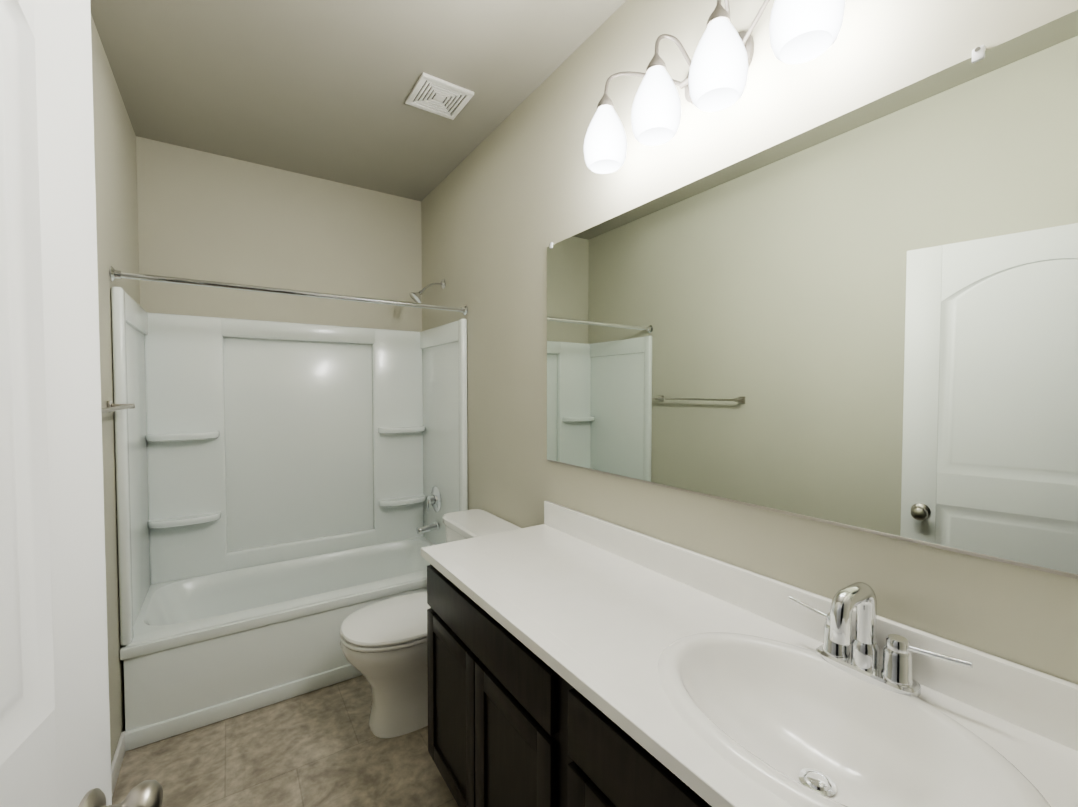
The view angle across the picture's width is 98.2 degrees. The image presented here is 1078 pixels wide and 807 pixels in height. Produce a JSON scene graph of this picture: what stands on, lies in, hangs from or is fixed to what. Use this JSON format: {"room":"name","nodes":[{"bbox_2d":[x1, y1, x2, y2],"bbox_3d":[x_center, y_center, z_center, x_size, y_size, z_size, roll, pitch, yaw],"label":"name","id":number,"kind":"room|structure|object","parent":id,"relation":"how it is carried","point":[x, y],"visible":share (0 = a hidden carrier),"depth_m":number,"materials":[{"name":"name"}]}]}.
{"room":"bathroom","nodes":[
{"label":"bathroom","id":0,"kind":"room"},
{"bbox_2d":[91,15,139,762],"bbox_3d":[-1.256,0.035,1.095,0.120,2.770,3.453,-1,2,-34],"label":"wall","id":1,"kind":"structure","parent":0,"point":[116,189],"depth_m":1.82,"materials":[{"name":"paint"}]},
{"bbox_2d":[111,731,124,795],"bbox_3d":[-0.994,1.385,0.860,0.012,0.085,2.435,-1,2,-34],"label":"baseboard","id":2,"kind":"structure","parent":1,"relation":"attached to","point":[117,760],"depth_m":1.76,"materials":[{"name":"white paint"}]},
{"bbox_2d":[101,400,134,412],"bbox_3d":[-1.415,0.018,1.515,0.077,0.044,0.694,-1,2,-34],"label":"towel rail","id":3,"kind":"object","parent":1,"relation":"attached to","point":[111,407],"visible":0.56,"depth_m":1.64,"materials":[{"name":"silver metal"}]},
{"bbox_2d":[109,266,467,314],"bbox_3d":[-1.055,-0.524,2.264,1.522,0.060,0.060,-1,2,-34],"label":"rail","id":4,"kind":"object","parent":1,"relation":"attached to","point":[114,274],"visible":1,"depth_m":2.14,"materials":[{"name":"silver metal"}]},
{"bbox_2d":[136,136,421,331],"bbox_3d":[-1.492,-0.018,2.938,1.524,2.770,0.120,-1,2,-34],"label":"wall","id":5,"kind":"structure","parent":0,"point":[205,216],"depth_m":2.77,"materials":[{"name":"paint"}]},
{"bbox_2d":[112,675,458,806],"bbox_3d":[-0.139,1.475,0.941,1.764,0.100,5.013,-1,2,-34],"label":"floor","id":6,"kind":"structure","parent":0,"point":[324,747],"depth_m":1.82,"materials":[{"name":"tile"}]},
{"bbox_2d":[111,286,467,751],"bbox_3d":[-1.244,0.447,2.578,1.518,1.857,0.769,-1,2,-34],"label":"shower","id":7,"kind":"object","parent":6,"relation":"on","point":[276,482],"visible":0.92,"depth_m":2.65,"materials":[{"name":"white plastic"}]},
{"bbox_2d":[416,486,440,533],"bbox_3d":[-0.729,0.684,3.016,0.140,0.289,0.170,-1,2,-34],"label":"tub faucet","id":8,"kind":"object","parent":7,"relation":"attached to","point":[434,498],"visible":1,"depth_m":3.00,"materials":[{"name":"silver metal"}]},
{"bbox_2d":[340,509,520,737],"bbox_3d":[-0.499,0.985,2.139,0.766,0.807,0.517,-1,2,-34],"label":"toilet","id":9,"kind":"object","parent":6,"relation":"on","point":[383,644],"visible":0.5,"depth_m":1.96,"materials":[{"name":"white ceramic"}]},
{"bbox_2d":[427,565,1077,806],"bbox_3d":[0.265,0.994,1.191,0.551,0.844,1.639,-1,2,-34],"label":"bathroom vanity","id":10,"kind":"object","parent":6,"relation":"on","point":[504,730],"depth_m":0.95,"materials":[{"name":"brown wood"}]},
{"bbox_2d":[421,525,1077,806],"bbox_3d":[0.250,0.558,1.174,0.547,0.030,1.650,-1,2,-34],"label":"countertop","id":11,"kind":"structure","parent":10,"relation":"on","point":[588,613],"depth_m":1.13,"materials":[{"name":"white stone"}]},
{"bbox_2d":[90,0,625,200],"bbox_3d":[-0.139,-1.394,0.858,1.764,0.100,5.013,-1,2,-34],"label":"ceiling","id":12,"kind":"structure","parent":0,"point":[321,89],"depth_m":1.94,"materials":[{"name":"paint"}]},
{"bbox_2d":[405,72,473,119],"bbox_3d":[-0.448,-1.373,2.099,0.234,0.012,0.234,-1,2,-34],"label":"fan","id":13,"kind":"object","parent":12,"relation":"attached to","point":[436,95],"visible":1,"depth_m":2.09,"materials":[{"name":"grey plastic"}]},
{"bbox_2d":[421,0,1077,684],"bbox_3d":[0.115,0.009,2.004,0.120,2.770,3.453,-1,2,-34],"label":"wall","id":14,"kind":"structure","parent":0,"point":[513,196],"depth_m":1.44,"materials":[{"name":"paint"}]},
{"bbox_2d":[409,279,445,302],"bbox_3d":[-0.692,-0.698,2.893,0.218,0.172,0.088,-1,2,-34],"label":"shower head","id":15,"kind":"object","parent":14,"relation":"attached to","point":[415,297],"visible":0.98,"depth_m":2.87},
{"bbox_2d":[584,0,844,173],"bbox_3d":[0.409,-0.887,1.236,0.207,0.292,0.752,-1,2,-34],"label":"sconce","id":16,"kind":"object","parent":14,"relation":"attached to","point":[800,31],"visible":1,"depth_m":1.13,"materials":[{"name":"white glass"}]},
{"bbox_2d":[542,501,1077,748],"bbox_3d":[0.485,0.489,1.327,0.020,0.102,1.650,-1,2,-34],"label":"backsplash","id":17,"kind":"structure","parent":14,"relation":"attached to","point":[1046,704],"depth_m":0.92,"materials":[{"name":"white stone"}]},
{"bbox_2d":[547,10,1077,578],"bbox_3d":[0.487,-0.194,1.314,0.012,0.922,1.642,-1,2,-34],"label":"mirror","id":18,"kind":"object","parent":14,"relation":"attached to","point":[863,318],"visible":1,"depth_m":0.99,"materials":[{"name":"mirrored glass"},{"name":"clear plastic"}]},
{"bbox_3d":[0.114,-0.963,-0.026,0.855,0.710,0.120,-1,2,-34],"label":"wall","id":19,"kind":"structure","parent":0,"visible":0},
{"bbox_2d":[0,0,162,806],"bbox_3d":[-0.401,0.418,0.236,0.265,2.030,0.809,-1,2,-34],"label":"door","id":20,"kind":"structure","parent":19,"relation":"in","point":[55,750],"depth_m":0.50,"materials":[{"name":"white paint"}]}
]}

